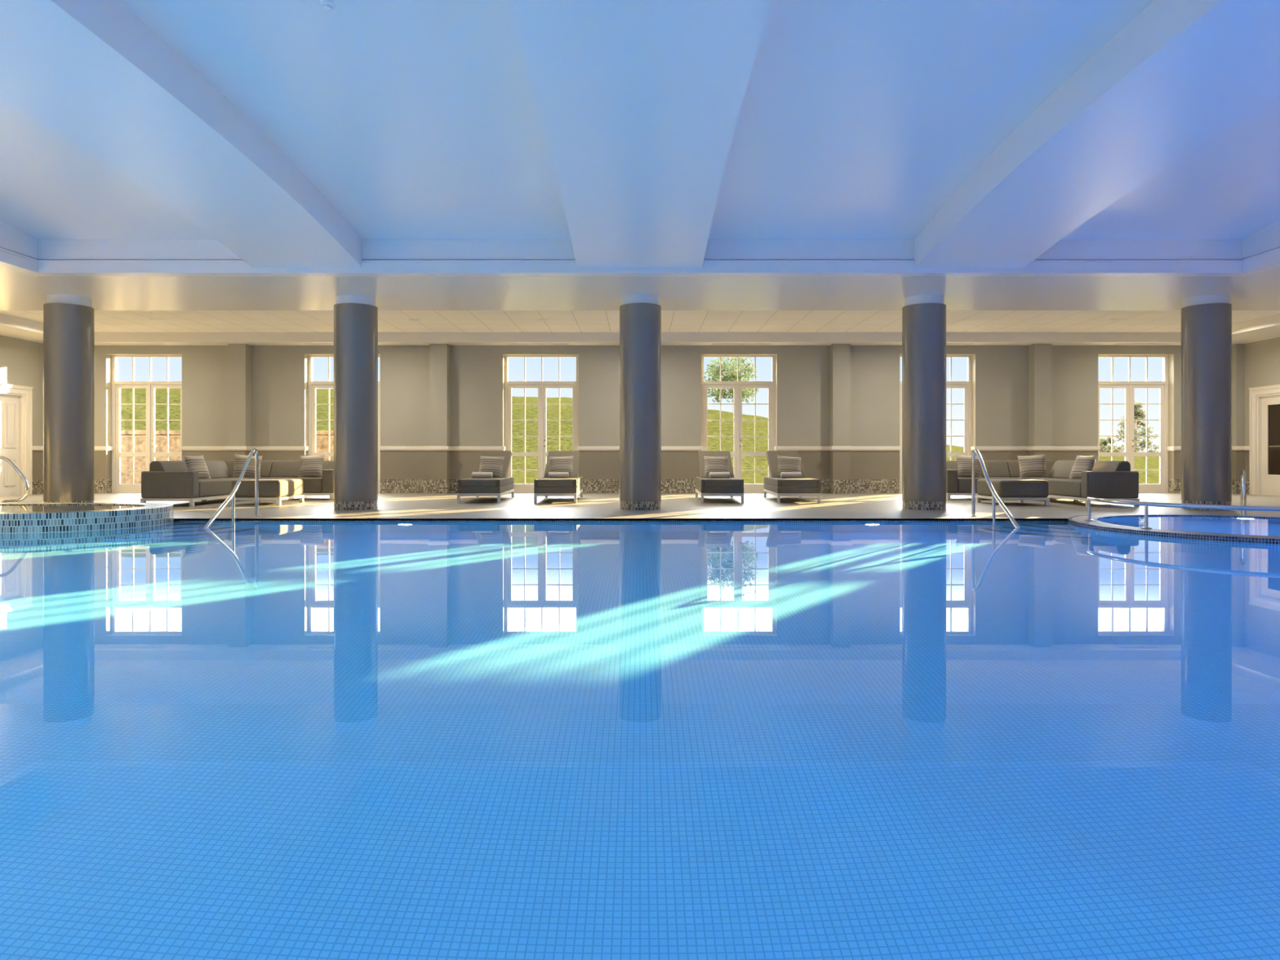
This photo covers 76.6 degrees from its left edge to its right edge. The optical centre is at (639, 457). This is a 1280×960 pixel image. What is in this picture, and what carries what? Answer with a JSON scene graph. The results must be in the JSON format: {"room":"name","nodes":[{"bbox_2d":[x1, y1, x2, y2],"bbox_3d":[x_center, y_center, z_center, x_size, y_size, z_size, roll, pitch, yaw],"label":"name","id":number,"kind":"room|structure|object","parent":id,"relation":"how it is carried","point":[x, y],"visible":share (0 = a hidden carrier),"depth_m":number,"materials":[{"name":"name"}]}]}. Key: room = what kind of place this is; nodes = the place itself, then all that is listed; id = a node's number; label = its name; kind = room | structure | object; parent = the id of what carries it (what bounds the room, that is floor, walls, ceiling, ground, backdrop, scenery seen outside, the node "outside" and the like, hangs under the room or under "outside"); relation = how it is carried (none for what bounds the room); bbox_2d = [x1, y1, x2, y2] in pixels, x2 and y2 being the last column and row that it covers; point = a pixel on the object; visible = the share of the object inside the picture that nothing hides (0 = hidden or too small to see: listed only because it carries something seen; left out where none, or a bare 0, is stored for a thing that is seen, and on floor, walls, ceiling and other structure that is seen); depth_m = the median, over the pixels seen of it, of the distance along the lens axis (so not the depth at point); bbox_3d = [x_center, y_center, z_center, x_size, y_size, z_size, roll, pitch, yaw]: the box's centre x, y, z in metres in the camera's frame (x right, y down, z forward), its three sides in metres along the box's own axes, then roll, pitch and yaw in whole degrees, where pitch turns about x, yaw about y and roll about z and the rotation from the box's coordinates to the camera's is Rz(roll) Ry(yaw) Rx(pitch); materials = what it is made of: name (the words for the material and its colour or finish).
{"room":"spa","nodes":[
{"label":"spa","id":0,"kind":"room"},
{"bbox_2d":[0,335,43,494],"bbox_3d":[-12.550,-0.950,5.250,0.300,3.429,24.500,0,0,0],"label":"wall","id":1,"kind":"structure","parent":0,"point":[21,361],"depth_m":16.55,"materials":[{"name":"beige paint"}]},
{"bbox_2d":[0,383,33,496],"bbox_3d":[-12.470,-0.330,15.840,0.260,2.190,1.280,0,0,0],"label":"door","id":2,"kind":"structure","parent":1,"relation":"in","point":[15,407],"depth_m":16.15,"materials":[{"name":"beige wood"}]},
{"bbox_2d":[32,445,43,450],"bbox_3d":[-12.383,-0.185,4.940,0.034,0.090,23.880,0,0,0],"label":"rail","id":3,"kind":"object","parent":1,"relation":"attached to","point":[34,447],"visible":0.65,"depth_m":16.64,"materials":[{"name":"beige"}]},
{"bbox_2d":[0,0,1279,239],"bbox_3d":[0.000,-2.954,5.000,15.400,0.383,10.700,0,0,0],"label":"ceiling","id":4,"kind":"structure","parent":0,"point":[414,119],"depth_m":7.45,"materials":[{"name":"white paint"}]},
{"bbox_2d":[0,0,362,267],"bbox_3d":[-4.235,-2.764,5.000,1.390,0.723,10.700,0,0,0],"label":"ceiling beam","id":5,"kind":"structure","parent":4,"relation":"attached to","point":[91,73],"depth_m":6.76,"materials":[{"name":"white paint"}]},
{"bbox_2d":[320,0,335,11],"bbox_3d":[-2.140,-3.086,5.550,0.100,0.044,0.100,0,0,0],"label":"smoke detector","id":6,"kind":"object","parent":4,"relation":"attached to","point":[328,6],"visible":1,"depth_m":5.53,"materials":[{"name":"white"}]},
{"bbox_2d":[506,0,771,267],"bbox_3d":[-0.005,-2.764,5.000,1.590,0.723,10.700,0,0,0],"label":"ceiling beam","id":7,"kind":"structure","parent":4,"relation":"attached to","point":[639,102],"depth_m":6.38,"materials":[{"name":"white"}]},
{"bbox_2d":[913,0,1279,267],"bbox_3d":[4.192,-2.764,5.000,1.395,0.723,10.700,0,0,0],"label":"ceiling beam","id":8,"kind":"structure","parent":4,"relation":"attached to","point":[1180,74],"depth_m":6.76,"materials":[{"name":"white paint"}]},
{"bbox_2d":[0,218,1279,345],"bbox_3d":[0.100,-2.772,5.125,25.200,0.857,24.250,0,0,0],"label":"ceiling","id":9,"kind":"structure","parent":0,"point":[19,291],"depth_m":10.90,"materials":[{"name":"white paint"}]},
{"bbox_2d":[102,342,167,344],"bbox_3d":[-10.500,-2.358,16.860,1.240,0.012,0.180,0,0,0],"label":"ceiling vent","id":10,"kind":"object","parent":9,"relation":"in","point":[103,343],"visible":1,"depth_m":16.85,"materials":[{"name":"white metal"}]},
{"bbox_2d":[305,342,333,344],"bbox_3d":[-6.300,-2.358,16.860,1.240,0.012,0.180,0,0,0],"label":"ceiling vent","id":11,"kind":"object","parent":9,"relation":"in","point":[305,343],"visible":0.39,"depth_m":16.77,"materials":[{"name":"white paint"}]},
{"bbox_2d":[508,342,568,344],"bbox_3d":[-2.100,-2.358,16.860,1.240,0.012,0.180,0,0,0],"label":"ceiling vent","id":12,"kind":"object","parent":9,"relation":"in","point":[508,343],"visible":1,"depth_m":16.79,"materials":[{"name":"white paint"}]},
{"bbox_2d":[711,342,771,344],"bbox_3d":[2.100,-2.358,16.860,1.240,0.012,0.180,0,0,0],"label":"ceiling vent","id":13,"kind":"object","parent":9,"relation":"in","point":[711,343],"visible":1,"depth_m":16.79,"materials":[{"name":"white paint"}]},
{"bbox_2d":[946,342,974,344],"bbox_3d":[6.300,-2.358,16.860,1.240,0.012,0.180,0,0,0],"label":"ceiling vent","id":14,"kind":"object","parent":9,"relation":"in","point":[946,343],"visible":0.39,"depth_m":16.77,"materials":[{"name":"white paint"}]},
{"bbox_2d":[1112,342,1177,344],"bbox_3d":[10.500,-2.358,16.860,1.240,0.012,0.180,0,0,0],"label":"ceiling vent","id":15,"kind":"object","parent":9,"relation":"in","point":[1116,343],"visible":1,"depth_m":16.85,"materials":[{"name":"white metal"}]},
{"bbox_2d":[0,310,1279,332],"bbox_3d":[0.000,-2.560,6.075,22.840,0.001,21.150,0,0,0],"label":"ceiling tiles","id":16,"kind":"structure","parent":0,"point":[105,321],"depth_m":15.17,"materials":[{"name":"white paint"}]},
{"bbox_2d":[0,493,1279,518],"bbox_3d":[0.100,0.765,5.325,25.600,0.001,24.650,0,0,0],"label":"floor","id":17,"kind":"structure","parent":0,"point":[389,505],"depth_m":12.15,"materials":[{"name":"tile"}]},
{"bbox_2d":[43,294,94,502],"bbox_3d":[-8.420,-0.790,11.950,0.616,3.110,0.616,0,0,0],"label":"column","id":18,"kind":"structure","parent":17,"relation":"on","point":[68,321],"depth_m":11.71,"materials":[{"name":"grey"}]},
{"bbox_2d":[0,502,173,533],"bbox_3d":[-8.130,1.308,9.550,4.940,1.425,2.080,0,0,0],"label":"tub","id":19,"kind":"object","parent":17,"relation":"on","point":[15,517],"visible":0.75,"depth_m":9.00,"materials":[{"name":"tile"}]},
{"bbox_2d":[0,456,28,502],"bbox_3d":[-8.852,0.370,10.900,1.252,0.796,0.042,0,0,0],"label":"grab rail","id":20,"kind":"object","parent":19,"relation":"attached to","point":[16,468],"visible":0.84,"depth_m":10.88,"materials":[{"name":"silver metal"}]},
{"bbox_2d":[203,448,260,528],"bbox_3d":[-4.920,0.568,9.642,0.090,1.365,1.606,0,0,0],"label":"handrail","id":21,"kind":"object","parent":17,"relation":"on","point":[232,495],"visible":0.88,"depth_m":10.05,"materials":[{"name":"silver metal"}]},
{"bbox_2d":[140,460,333,506],"bbox_3d":[-6.610,0.412,13.900,2.260,0.705,2.700,0,0,0],"label":"sofa","id":22,"kind":"object","parent":17,"relation":"on","point":[165,481],"visible":0.72,"depth_m":13.32,"materials":[{"name":"grey fabric"}]},
{"bbox_2d":[149,460,202,479],"bbox_3d":[-7.577,0.217,13.265,0.316,0.315,1.030,0,0,0],"label":"cushion","id":23,"kind":"object","parent":22,"relation":"on","point":[173,465],"depth_m":12.93,"materials":[{"name":"beige fabric"}]},
{"bbox_2d":[182,455,210,478],"bbox_3d":[-7.270,0.165,13.300,0.201,0.389,0.440,0,0,13],"label":"throw cushion","id":24,"kind":"object","parent":22,"relation":"on","point":[197,464],"visible":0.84,"depth_m":13.25,"materials":[{"name":"beige fabric"}]},
{"bbox_2d":[202,460,231,479],"bbox_3d":[-7.577,0.217,14.268,0.316,0.315,0.965,0,0,0],"label":"cushion","id":25,"kind":"object","parent":22,"relation":"on","point":[216,468],"depth_m":14.36,"materials":[{"name":"beige fabric"}]},
{"bbox_2d":[232,453,262,477],"bbox_3d":[-7.120,0.165,14.700,0.487,0.440,0.187,0,0,-22],"label":"throw cushion","id":26,"kind":"object","parent":22,"relation":"on","point":[240,460],"visible":0.68,"depth_m":14.64,"materials":[{"name":"beige fabric"}]},
{"bbox_2d":[225,460,274,477],"bbox_3d":[-7.280,0.217,15.087,0.880,0.315,0.316,0,0,0],"label":"cushion","id":27,"kind":"object","parent":22,"relation":"on","point":[267,466],"depth_m":15.01,"materials":[{"name":"beige fabric"}]},
{"bbox_2d":[270,460,324,477],"bbox_3d":[-6.367,0.217,15.087,0.935,0.315,0.316,0,0,0],"label":"cushion","id":28,"kind":"object","parent":22,"relation":"on","point":[278,468],"depth_m":14.99,"materials":[{"name":"beige fabric"}]},
{"bbox_2d":[297,454,324,477],"bbox_3d":[-6.020,0.165,14.840,0.480,0.428,0.196,0,0,3],"label":"throw cushion","id":29,"kind":"object","parent":22,"relation":"on","point":[310,466],"visible":0.99,"depth_m":14.78,"materials":[{"name":"beige fabric"}]},
{"bbox_2d":[321,460,333,477],"bbox_3d":[-5.737,0.217,15.087,0.315,0.315,0.316,0,0,0],"label":"cushion","id":30,"kind":"object","parent":22,"relation":"on","point":[327,464],"depth_m":15.03,"materials":[{"name":"beige fabric"}]},
{"bbox_2d":[230,479,303,505],"bbox_3d":[-6.070,0.565,13.230,0.780,0.400,0.920,0,0,0],"label":"ottoman","id":31,"kind":"object","parent":17,"relation":"on","point":[268,489],"visible":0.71,"depth_m":12.78,"materials":[{"name":"beige fabric"}]},
{"bbox_2d":[333,294,377,510],"bbox_3d":[-4.190,-0.790,11.950,0.616,3.110,0.616,0,0,0],"label":"column","id":32,"kind":"structure","parent":17,"relation":"on","point":[355,316],"depth_m":11.68,"materials":[{"name":"grey"}]},
{"bbox_2d":[457,450,514,503],"bbox_3d":[-2.720,0.322,14.481,0.710,0.885,2.088,0,0,-2],"label":"chaise lounge","id":33,"kind":"object","parent":17,"relation":"on","point":[495,486],"visible":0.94,"depth_m":13.46,"materials":[{"name":"beige fabric"}]},
{"bbox_2d":[471,471,493,477],"bbox_3d":[-2.795,0.317,14.346,0.359,0.103,0.117,0,0,-2],"label":"rolled towel","id":34,"kind":"object","parent":33,"relation":"on","point":[474,474],"visible":1,"depth_m":14.30,"materials":[{"name":"white fabric"}]},
{"bbox_2d":[479,455,504,476],"bbox_3d":[-2.685,0.165,14.621,0.451,0.379,0.229,0,0,-2],"label":"throw cushion","id":35,"kind":"object","parent":33,"relation":"on","point":[494,464],"visible":0.85,"depth_m":14.57,"materials":[{"name":"beige fabric"}]},
{"bbox_2d":[533,450,582,502],"bbox_3d":[-1.427,0.322,14.482,0.710,0.885,2.088,0,0,-1],"label":"chaise lounge","id":36,"kind":"object","parent":17,"relation":"on","point":[572,486],"visible":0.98,"depth_m":13.46,"materials":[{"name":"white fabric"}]},
{"bbox_2d":[547,471,568,477],"bbox_3d":[-1.444,0.317,14.349,0.359,0.103,0.117,0,0,-1],"label":"rolled towel","id":37,"kind":"object","parent":36,"relation":"on","point":[551,474],"visible":1,"depth_m":14.30,"materials":[{"name":"white fabric"}]},
{"bbox_2d":[549,455,573,475],"bbox_3d":[-1.419,0.165,14.620,0.451,0.379,0.229,0,0,-2],"label":"throw cushion","id":38,"kind":"object","parent":36,"relation":"on","point":[565,464],"visible":0.82,"depth_m":14.58,"materials":[{"name":"beige fabric"}]},
{"bbox_2d":[173,519,1068,521],"bbox_3d":[0.000,1.393,5.175,15.300,1.255,9.750,0,0,0],"label":"basin","id":39,"kind":"object","parent":17,"relation":"in","point":[177,520],"visible":0.01,"depth_m":10.05,"materials":[{"name":"tile"}]},
{"bbox_2d":[173,518,1068,520],"bbox_3d":[-0.231,0.773,10.065,11.115,0.024,0.030,0,0,0],"label":"pool edge","id":40,"kind":"structure","parent":39,"relation":"attached to","point":[220,519],"depth_m":10.05,"materials":[{"name":"tile"}]},
{"bbox_2d":[0,521,1279,959],"bbox_3d":[0.100,0.800,8.725,24.800,0.001,16.850,0,0,0],"label":"pool water","id":41,"kind":"object","parent":39,"relation":"in","point":[222,740],"visible":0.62,"depth_m":2.27,"materials":[{"name":"teal liquid"}]},
{"bbox_2d":[619,294,661,510],"bbox_3d":[0.005,-0.790,11.950,0.616,3.110,0.616,0,0,0],"label":"column","id":42,"kind":"structure","parent":17,"relation":"on","point":[640,315],"depth_m":11.68,"materials":[{"name":"grey"}]},
{"bbox_2d":[695,450,743,502],"bbox_3d":[1.392,0.322,14.482,0.710,0.885,2.088,0,0,1],"label":"chaise lounge","id":43,"kind":"object","parent":17,"relation":"on","point":[705,486],"visible":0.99,"depth_m":13.46,"materials":[{"name":"grey fabric"}]},
{"bbox_2d":[703,456,728,475],"bbox_3d":[1.375,0.165,14.620,0.445,0.371,0.229,0,0,1],"label":"throw cushion","id":44,"kind":"object","parent":43,"relation":"on","point":[711,464],"visible":0.83,"depth_m":14.58,"materials":[{"name":"beige fabric"}]},
{"bbox_2d":[709,471,729,477],"bbox_3d":[1.409,0.317,14.349,0.359,0.103,0.117,0,0,1],"label":"rolled towel","id":45,"kind":"object","parent":43,"relation":"on","point":[712,474],"visible":1,"depth_m":14.30,"materials":[{"name":"white fabric"}]},
{"bbox_2d":[764,450,820,503],"bbox_3d":[2.680,0.322,14.481,0.710,0.885,2.088,0,0,2],"label":"chaise lounge","id":46,"kind":"object","parent":17,"relation":"on","point":[777,486],"visible":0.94,"depth_m":13.46,"materials":[{"name":"grey fabric"}]},
{"bbox_2d":[777,455,801,475],"bbox_3d":[2.695,0.165,14.619,0.463,0.394,0.229,0,0,3],"label":"throw cushion","id":47,"kind":"object","parent":46,"relation":"on","point":[785,464],"visible":0.83,"depth_m":14.58,"materials":[{"name":"beige fabric"}]},
{"bbox_2d":[780,471,801,477],"bbox_3d":[2.675,0.317,14.349,0.359,0.103,0.117,0,0,2],"label":"rolled towel","id":48,"kind":"object","parent":46,"relation":"on","point":[783,474],"visible":1,"depth_m":14.30,"materials":[{"name":"white fabric"}]},
{"bbox_2d":[902,294,946,510],"bbox_3d":[4.190,-0.790,11.950,0.616,3.110,0.616,0,0,0],"label":"column","id":49,"kind":"structure","parent":17,"relation":"on","point":[923,316],"depth_m":11.69,"materials":[{"name":"grey"}]},
{"bbox_2d":[969,448,1020,528],"bbox_3d":[4.280,0.568,9.642,0.090,1.365,1.606,0,0,0],"label":"handrail","id":50,"kind":"object","parent":17,"relation":"on","point":[975,451],"visible":0.87,"depth_m":10.06,"materials":[{"name":"silver metal"}]},
{"bbox_2d":[976,479,1049,505],"bbox_3d":[6.070,0.565,13.230,0.780,0.400,0.920,0,0,0],"label":"ottoman","id":51,"kind":"object","parent":17,"relation":"on","point":[1020,490],"visible":0.95,"depth_m":12.77,"materials":[{"name":"beige fabric"}]},
{"bbox_2d":[946,460,1139,506],"bbox_3d":[6.610,0.412,13.900,2.260,0.705,2.700,0,0,0],"label":"sofa","id":52,"kind":"object","parent":17,"relation":"on","point":[1110,480],"visible":0.65,"depth_m":13.32,"materials":[{"name":"grey fabric"}]},
{"bbox_2d":[946,460,958,477],"bbox_3d":[5.737,0.217,15.087,0.315,0.315,0.316,0,0,0],"label":"cushion","id":53,"kind":"object","parent":52,"relation":"on","point":[950,464],"depth_m":15.03,"materials":[{"name":"beige fabric"}]},
{"bbox_2d":[955,454,982,477],"bbox_3d":[6.020,0.165,14.840,0.480,0.428,0.196,0,0,-3],"label":"throw cushion","id":54,"kind":"object","parent":52,"relation":"on","point":[963,462],"visible":0.83,"depth_m":14.78,"materials":[{"name":"beige fabric"}]},
{"bbox_2d":[955,460,1009,477],"bbox_3d":[6.367,0.217,15.087,0.935,0.315,0.316,0,0,0],"label":"cushion","id":55,"kind":"object","parent":52,"relation":"on","point":[994,468],"depth_m":14.99,"materials":[{"name":"beige fabric"}]},
{"bbox_2d":[1005,460,1054,477],"bbox_3d":[7.280,0.217,15.087,0.880,0.315,0.316,0,0,0],"label":"cushion","id":56,"kind":"object","parent":52,"relation":"on","point":[1012,466],"depth_m":15.00,"materials":[{"name":"beige fabric"}]},
{"bbox_2d":[1017,453,1047,477],"bbox_3d":[7.120,0.165,14.700,0.487,0.440,0.187,0,0,22],"label":"throw cushion","id":57,"kind":"object","parent":52,"relation":"on","point":[1030,465],"visible":0.99,"depth_m":14.65,"materials":[{"name":"beige fabric"}]},
{"bbox_2d":[1048,460,1077,479],"bbox_3d":[7.577,0.217,14.268,0.316,0.315,0.965,0,0,0],"label":"cushion","id":58,"kind":"object","parent":52,"relation":"on","point":[1060,468],"depth_m":14.36,"materials":[{"name":"beige fabric"}]},
{"bbox_2d":[1069,455,1097,478],"bbox_3d":[7.270,0.165,13.300,0.201,0.389,0.440,0,0,-13],"label":"throw cushion","id":59,"kind":"object","parent":52,"relation":"on","point":[1081,464],"visible":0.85,"depth_m":13.25,"materials":[{"name":"beige fabric"}]},
{"bbox_2d":[1077,460,1130,479],"bbox_3d":[7.577,0.217,13.265,0.316,0.315,1.030,0,0,0],"label":"cushion","id":60,"kind":"object","parent":52,"relation":"on","point":[1099,465],"depth_m":12.93,"materials":[{"name":"beige fabric"}]},
{"bbox_2d":[1068,513,1279,544],"bbox_3d":[6.850,1.385,9.000,3.700,1.270,3.700,0,0,0],"label":"pool","id":61,"kind":"object","parent":17,"relation":"in","point":[1259,529],"visible":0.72,"depth_m":9.10,"materials":[{"name":"tile"}]},
{"bbox_2d":[1084,496,1279,528],"bbox_3d":[6.449,0.608,8.181,3.356,0.284,1.562,0,0,25],"label":"guard rail","id":62,"kind":"object","parent":61,"relation":"on","point":[1145,504],"visible":1,"depth_m":8.21,"materials":[{"name":"silver metal"}]},
{"bbox_2d":[1240,470,1246,515],"bbox_3d":[7.920,0.594,10.633,0.042,0.842,0.746,0,0,35],"label":"grab rail","id":63,"kind":"object","parent":61,"relation":"attached to","point":[1243,481],"visible":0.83,"depth_m":10.37,"materials":[{"name":"silver metal"}]},
{"bbox_2d":[1181,294,1231,510],"bbox_3d":[8.350,-0.790,11.950,0.616,3.110,0.616,0,0,0],"label":"column","id":64,"kind":"structure","parent":17,"relation":"on","point":[1206,320],"depth_m":11.70,"materials":[{"name":"grey"}]},
{"bbox_2d":[94,343,1244,493],"bbox_3d":[0.100,-0.950,17.190,25.600,3.429,0.620,0,0,0],"label":"wall","id":65,"kind":"structure","parent":0,"point":[233,394],"depth_m":17.15,"materials":[{"name":"beige paint"}]},
{"bbox_2d":[111,355,182,493],"bbox_3d":[-10.500,-0.708,17.360,1.600,2.945,0.129,0,0,0],"label":"window","id":66,"kind":"structure","parent":65,"relation":"in","point":[150,386],"depth_m":17.36,"materials":[{"name":"beige wood"}]},
{"bbox_2d":[307,355,380,493],"bbox_3d":[-6.300,-0.708,17.360,1.600,2.945,0.129,0,0,0],"label":"window","id":67,"kind":"structure","parent":65,"relation":"in","point":[313,385],"depth_m":17.36,"materials":[{"name":"beige wood"}]},
{"bbox_2d":[504,355,578,493],"bbox_3d":[-2.100,-0.708,17.360,1.600,2.945,0.129,0,0,0],"label":"window","id":68,"kind":"structure","parent":65,"relation":"in","point":[541,385],"depth_m":17.36,"materials":[{"name":"beige wood"}]},
{"bbox_2d":[94,355,1244,493],"bbox_3d":[0.100,-0.708,17.136,25.000,2.945,0.579,0,0,0],"label":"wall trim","id":69,"kind":"structure","parent":65,"relation":"in","point":[1129,386],"depth_m":17.34,"materials":[{"name":"beige"}]},
{"bbox_2d":[701,355,775,493],"bbox_3d":[2.100,-0.708,17.360,1.600,2.945,0.129,0,0,0],"label":"window","id":70,"kind":"structure","parent":65,"relation":"in","point":[737,385],"depth_m":17.36,"materials":[{"name":"beige wood"}]},
{"bbox_2d":[899,355,972,493],"bbox_3d":[6.300,-0.708,17.360,1.600,2.945,0.129,0,0,0],"label":"window","id":71,"kind":"structure","parent":65,"relation":"in","point":[966,385],"depth_m":17.36,"materials":[{"name":"beige wood"}]},
{"bbox_2d":[1244,337,1279,493],"bbox_3d":[12.750,-0.950,5.250,0.300,3.429,24.500,0,0,0],"label":"wall","id":72,"kind":"structure","parent":0,"point":[1262,357],"depth_m":16.53,"materials":[{"name":"beige paint"}]},
{"bbox_2d":[1244,445,1249,450],"bbox_3d":[12.583,-0.185,4.940,0.034,0.090,23.880,0,0,0],"label":"rail","id":73,"kind":"object","parent":72,"relation":"attached to","point":[1246,447],"visible":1,"depth_m":16.77,"materials":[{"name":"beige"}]},
{"bbox_2d":[1248,384,1279,495],"bbox_3d":[12.670,-0.330,16.050,0.260,2.190,1.300,0,0,0],"label":"door","id":74,"kind":"structure","parent":72,"relation":"in","point":[1264,401],"depth_m":16.41,"materials":[{"name":"beige wood"}]},
{"label":"outside","id":75,"kind":"structure","parent":0,"visible":0},
{"bbox_2d":[120,388,1159,484],"bbox_3d":[0.000,-1.930,62.700,120.000,6.414,90.000,0,0,0],"label":"hill","id":76,"kind":"structure","parent":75,"point":[140,394],"depth_m":34.13,"materials":[{"name":"green plant"}]},
{"bbox_2d":[120,430,333,484],"bbox_3d":[-17.800,0.106,20.200,24.400,1.589,0.480,0,0,0],"label":"wall","id":77,"kind":"structure","parent":76,"relation":"on","point":[140,442],"depth_m":20.00,"materials":[{"name":"stone"}]},
{"bbox_2d":[703,357,758,413],"bbox_3d":[4.761,-3.864,42.907,3.243,3.532,3.637,0,0,0],"label":"tree","id":78,"kind":"object","parent":76,"relation":"on","point":[731,375],"visible":0.66,"depth_m":42.83,"materials":[{"name":"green plant"}]},
{"bbox_2d":[1099,436,1115,452],"bbox_3d":[26.642,-0.524,46.959,1.547,1.448,1.487,0,0,41],"label":"bush","id":79,"kind":"object","parent":76,"relation":"on","point":[1103,442],"visible":0.31,"depth_m":46.56,"materials":[{"name":"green plant"}]},
{"bbox_2d":[1099,444,1120,452],"bbox_3d":[25.448,-0.244,43.993,1.280,0.888,1.419,0,0,0],"label":"bush","id":80,"kind":"object","parent":76,"relation":"on","point":[1103,449],"visible":0.4,"depth_m":43.72,"materials":[{"name":"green plant"}]},
{"bbox_2d":[1112,400,1159,452],"bbox_3d":[27.534,-1.405,45.075,2.849,3.510,2.589,0,0,-22],"label":"tree","id":81,"kind":"object","parent":76,"relation":"on","point":[1138,414],"visible":0.56,"depth_m":44.78,"materials":[{"name":"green plant"}]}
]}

